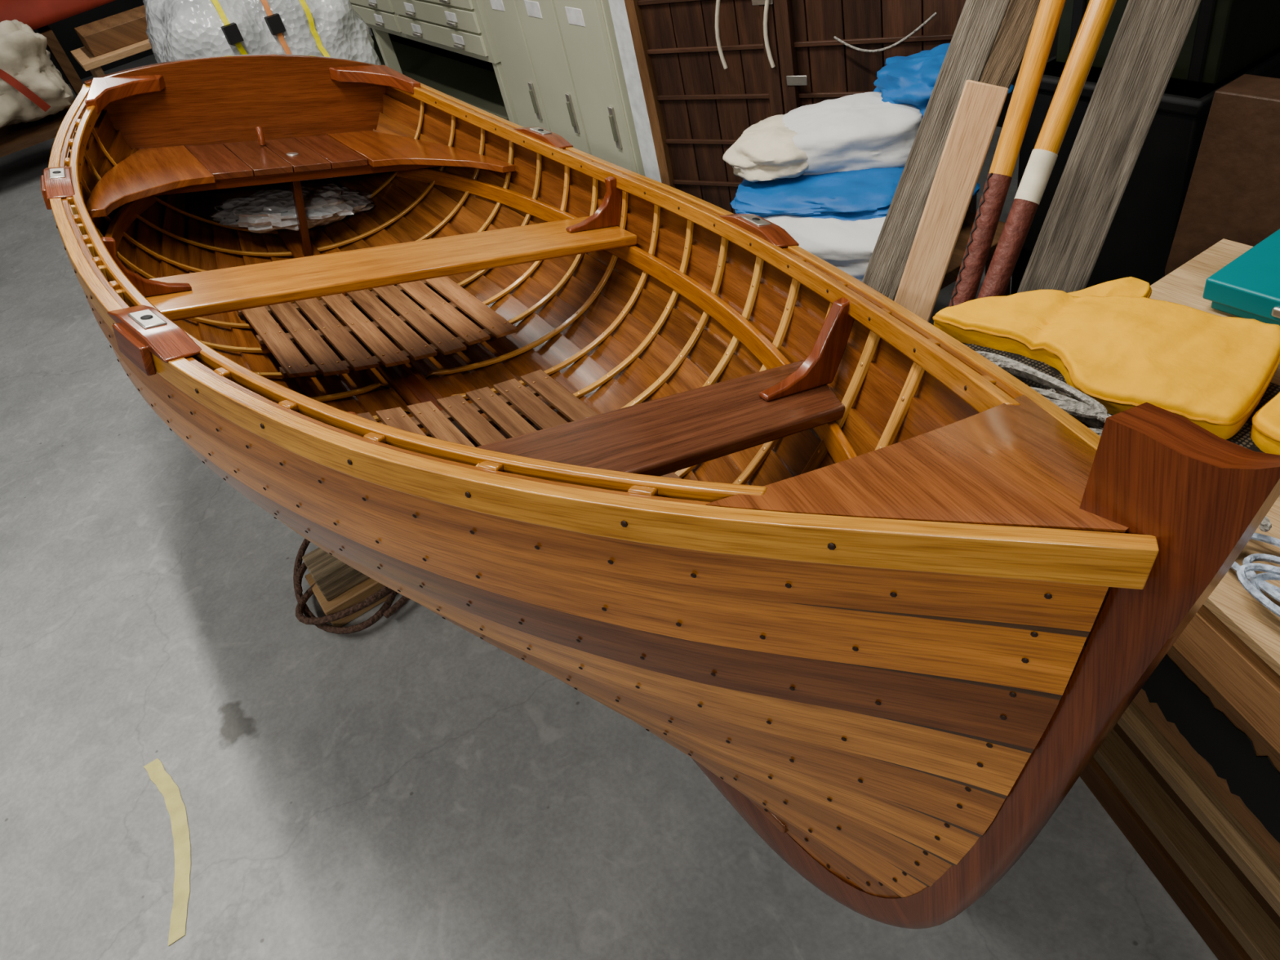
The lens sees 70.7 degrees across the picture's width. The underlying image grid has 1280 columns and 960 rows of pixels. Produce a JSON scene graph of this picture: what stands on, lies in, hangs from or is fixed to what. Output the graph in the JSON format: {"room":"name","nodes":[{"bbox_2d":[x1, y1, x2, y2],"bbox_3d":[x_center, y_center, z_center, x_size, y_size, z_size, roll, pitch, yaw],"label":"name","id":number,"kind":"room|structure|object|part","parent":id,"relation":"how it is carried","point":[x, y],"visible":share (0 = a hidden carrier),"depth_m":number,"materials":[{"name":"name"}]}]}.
{"room":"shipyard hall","nodes":[
{"label":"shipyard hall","id":0,"kind":"room"},
{"bbox_2d":[33,0,153,84],"bbox_3d":[-6.701,-4.751,7.745,7.600,3.200,0.001,-31,42,-18],"label":"wall","id":1,"kind":"structure","parent":0,"point":[64,30],"depth_m":8.91,"materials":[{"name":"paint"}]},
{"bbox_2d":[0,27,1217,959],"bbox_3d":[-2.279,-0.175,3.464,7.600,0.001,15.000,-31,42,-18],"label":"floor","id":2,"kind":"structure","parent":0,"point":[406,785],"depth_m":1.97,"materials":[{"name":"concrete"}]},
{"bbox_2d":[0,100,74,157],"bbox_3d":[-4.383,-2.458,6.611,1.000,0.270,0.800,-31,42,-18],"label":"bench","id":3,"kind":"object","parent":2,"relation":"on","point":[14,138],"visible":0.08,"depth_m":6.36,"materials":[{"name":"brown wood"}]},
{"bbox_2d":[0,19,75,128],"bbox_3d":[-4.442,-2.836,6.320,0.718,0.648,0.774,-31,42,-18],"label":"bundle","id":4,"kind":"object","parent":3,"relation":"on","point":[32,88],"visible":1,"depth_m":6.18,"materials":[{"name":"beige fabric"}]},
{"bbox_2d":[36,25,83,96],"bbox_3d":[-5.361,-2.913,7.123,1.780,0.700,0.800,-31,42,-18],"label":"trestle","id":5,"kind":"object","parent":2,"relation":"on","point":[54,46],"visible":0.5,"depth_m":7.04,"materials":[{"name":"brown wood"}]},
{"bbox_2d":[0,0,115,30],"bbox_3d":[-5.467,-3.333,6.772,3.420,0.356,0.774,-31,42,-18],"label":"canoe","id":6,"kind":"object","parent":5,"relation":"on","point":[37,14],"visible":0.84,"depth_m":6.90,"materials":[{"name":"fabric"}]},
{"bbox_2d":[70,4,151,77],"bbox_3d":[-3.510,-2.921,6.494,0.800,0.750,0.800,-31,42,-18],"label":"wooden box","id":7,"kind":"object","parent":2,"relation":"on","point":[122,35],"visible":0.32,"depth_m":6.09,"materials":[{"name":"brown wood"}]},
{"bbox_2d":[143,758,191,946],"bbox_3d":[-1.007,0.770,1.941,0.075,0.001,0.493,-29,41,-16],"label":"tape","id":8,"kind":"object","parent":2,"relation":"on","point":[175,805],"visible":1,"depth_m":1.92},
{"bbox_2d":[293,538,408,634],"bbox_3d":[-0.814,-0.127,2.642,0.784,0.370,1.245,-31,42,-18],"label":"rope","id":9,"kind":"object","parent":2,"relation":"on","point":[344,593],"visible":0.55,"depth_m":2.30,"materials":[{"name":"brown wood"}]},
{"bbox_2d":[40,53,1279,928],"bbox_3d":[-0.393,-0.363,1.948,1.277,0.835,3.113,-30,42,-17],"label":"rowing boat","id":10,"kind":"object","parent":9,"relation":"on","point":[614,427],"visible":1,"depth_m":1.19,"materials":[{"name":"brown wood"}]},
{"bbox_3d":[0.222,0.180,1.111,0.054,0.863,0.774,-17,36,-29],"label":"stem","id":11,"kind":"part","parent":10,"relation":"part of","materials":[{"name":"brown wood"}]},
{"bbox_2d":[350,0,519,124],"bbox_3d":[-1.375,-2.953,5.249,0.662,1.500,3.360,-31,42,-18],"label":"file cabinet","id":12,"kind":"object","parent":2,"relation":"on","point":[449,47],"visible":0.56,"depth_m":4.86,"materials":[{"name":"grey metal"}]},
{"bbox_2d":[483,0,644,176],"bbox_3d":[-0.237,-2.081,3.542,0.540,1.900,1.000,-31,42,-18],"label":"locker","id":13,"kind":"object","parent":2,"relation":"on","point":[561,61],"visible":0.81,"depth_m":3.60,"materials":[{"name":"grey metal"}]},
{"bbox_2d":[608,0,661,182],"bbox_3d":[-0.045,-1.598,3.149,0.030,1.600,0.150,-31,42,-18],"label":"wall edge","id":14,"kind":"object","parent":2,"relation":"on","point":[618,9],"visible":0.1,"depth_m":3.30,"materials":[{"name":"white paint"}]},
{"bbox_2d":[624,0,977,213],"bbox_3d":[0.451,-1.353,2.796,1.165,1.480,0.093,15,48,31],"label":"wooden door","id":15,"kind":"structure","parent":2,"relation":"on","point":[710,71],"depth_m":2.91,"materials":[{"name":"brown wood"}]},
{"bbox_2d":[862,0,1010,301],"bbox_3d":[0.564,-0.580,1.864,1.018,1.517,0.095,-31,42,-18],"label":"wooden plank","id":16,"kind":"object","parent":2,"relation":"on","point":[980,22],"visible":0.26,"depth_m":1.79,"materials":[{"name":"grey wood"}]},
{"bbox_2d":[893,80,1008,322],"bbox_3d":[0.524,-0.232,1.873,0.629,0.990,0.089,-34,43,-21],"label":"pine timber","id":17,"kind":"object","parent":2,"relation":"on","point":[980,104],"visible":0.41,"depth_m":1.72,"materials":[{"name":"beige wood"}]},
{"bbox_2d":[940,211,1010,296],"bbox_3d":[0.628,-0.540,2.667,0.620,0.360,0.670,-31,42,-18],"label":"table","id":18,"kind":"object","parent":2,"relation":"on","point":[952,273],"visible":0.05,"depth_m":2.40,"materials":[{"name":"brown wood"}]},
{"bbox_2d":[722,43,1013,281],"bbox_3d":[0.601,-0.820,2.373,0.793,0.413,0.707,-31,42,-18],"label":"pile","id":19,"kind":"object","parent":18,"relation":"on","point":[828,173],"visible":0.64,"depth_m":2.31,"materials":[{"name":"white fabric"}]},
{"bbox_2d":[948,0,1066,306],"bbox_3d":[0.633,-0.497,1.641,0.058,1.580,1.116,24,53,38],"label":"oar","id":20,"kind":"object","parent":2,"relation":"on","point":[1049,12],"visible":0.34,"depth_m":1.60,"materials":[{"name":"wood"}]},
{"bbox_2d":[979,0,1039,89],"bbox_3d":[0.695,-0.708,2.012,0.970,1.445,0.076,-23,40,-10],"label":"wooden board","id":21,"kind":"object","parent":2,"relation":"on","point":[1004,61],"visible":0.02,"depth_m":1.89,"materials":[{"name":"brown wood"}]},
{"bbox_2d":[977,0,1116,298],"bbox_3d":[0.663,-0.451,1.593,1.234,1.562,0.059,-38,45,-25],"label":"oar","id":22,"kind":"object","parent":2,"relation":"on","point":[1043,157],"visible":0.45,"depth_m":1.54,"materials":[{"name":"orange wood"}]},
{"bbox_2d":[1017,0,1200,293],"bbox_3d":[0.847,-0.507,1.737,1.137,1.454,0.120,-38,44,-25],"label":"wooden plank","id":23,"kind":"object","parent":2,"relation":"on","point":[1150,37],"visible":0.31,"depth_m":1.68,"materials":[{"name":"grey wood"}]},
{"bbox_2d":[975,238,1279,959],"bbox_3d":[1.028,0.359,1.127,0.880,0.811,1.406,-31,42,-18],"label":"workbench","id":24,"kind":"object","parent":2,"relation":"on","point":[1188,773],"depth_m":1.17,"materials":[{"name":"brown wood"}]},
{"bbox_2d":[932,276,1279,454],"bbox_3d":[0.741,-0.130,1.201,0.353,0.061,0.738,-31,42,-18],"label":"cushion","id":25,"kind":"object","parent":24,"relation":"on","point":[1123,348],"visible":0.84,"depth_m":1.24,"materials":[{"name":"yellow fabric"}]},
{"bbox_3d":[0.576,-0.058,1.160,0.099,0.046,0.479,-20,40,-6],"label":"rope coil","id":26,"kind":"part","parent":24,"relation":"part of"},
{"bbox_2d":[1202,228,1279,325],"bbox_3d":[1.054,-0.208,1.197,0.196,0.053,0.510,-31,42,-18],"label":"plastic box","id":27,"kind":"object","parent":24,"relation":"on","point":[1248,286],"visible":1,"depth_m":1.32,"materials":[{"name":"plastic"}]},
{"bbox_3d":[0.696,0.132,0.920,0.106,0.033,0.259,-17,39,-2],"label":"rope coil","id":28,"kind":"part","parent":24,"relation":"part of","materials":[{"name":"white fabric"}]},
{"bbox_2d":[1010,47,1279,294],"bbox_3d":[1.450,-0.817,2.431,0.760,0.735,0.470,-31,42,-18],"label":"storage bin","id":29,"kind":"object","parent":2,"relation":"on","point":[1138,242],"visible":0.34,"depth_m":2.15,"materials":[{"name":"paint"}]},
{"bbox_2d":[1055,0,1279,84],"bbox_3d":[1.317,-1.275,2.025,0.580,0.513,0.405,-31,42,-18],"label":"trunk","id":30,"kind":"object","parent":29,"relation":"on","point":[1224,37],"visible":0.57,"depth_m":1.96,"materials":[{"name":"black paint"}]},
{"bbox_2d":[1164,74,1279,275],"bbox_3d":[1.333,-0.176,1.610,0.258,0.870,0.839,-31,42,-18],"label":"cardboard box","id":31,"kind":"object","parent":2,"relation":"on","point":[1233,193],"visible":0.39,"depth_m":1.64,"materials":[{"name":"brown cardboard"}]},
{"bbox_3d":[-1.463,-1.286,4.235,0.900,0.340,0.800,-31,42,-18],"label":"wooden stand","id":32,"kind":"object","parent":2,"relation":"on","visible":0},
{"bbox_2d":[142,0,381,65],"bbox_3d":[-1.561,-1.748,3.817,0.837,0.884,0.871,-31,42,-18],"label":"wrapped bundle","id":33,"kind":"object","parent":32,"relation":"on","point":[177,29],"visible":0.27,"depth_m":3.43,"materials":[{"name":"white plastic"}]},
{"bbox_2d":[996,25,1058,127],"bbox_3d":[0.479,-3.235,3.641,0.001,3.200,15.000,-31,42,-18],"label":"wall","id":34,"kind":"structure","parent":0,"point":[1053,51],"depth_m":3.64,"materials":[{"name":"paint"}]}
]}

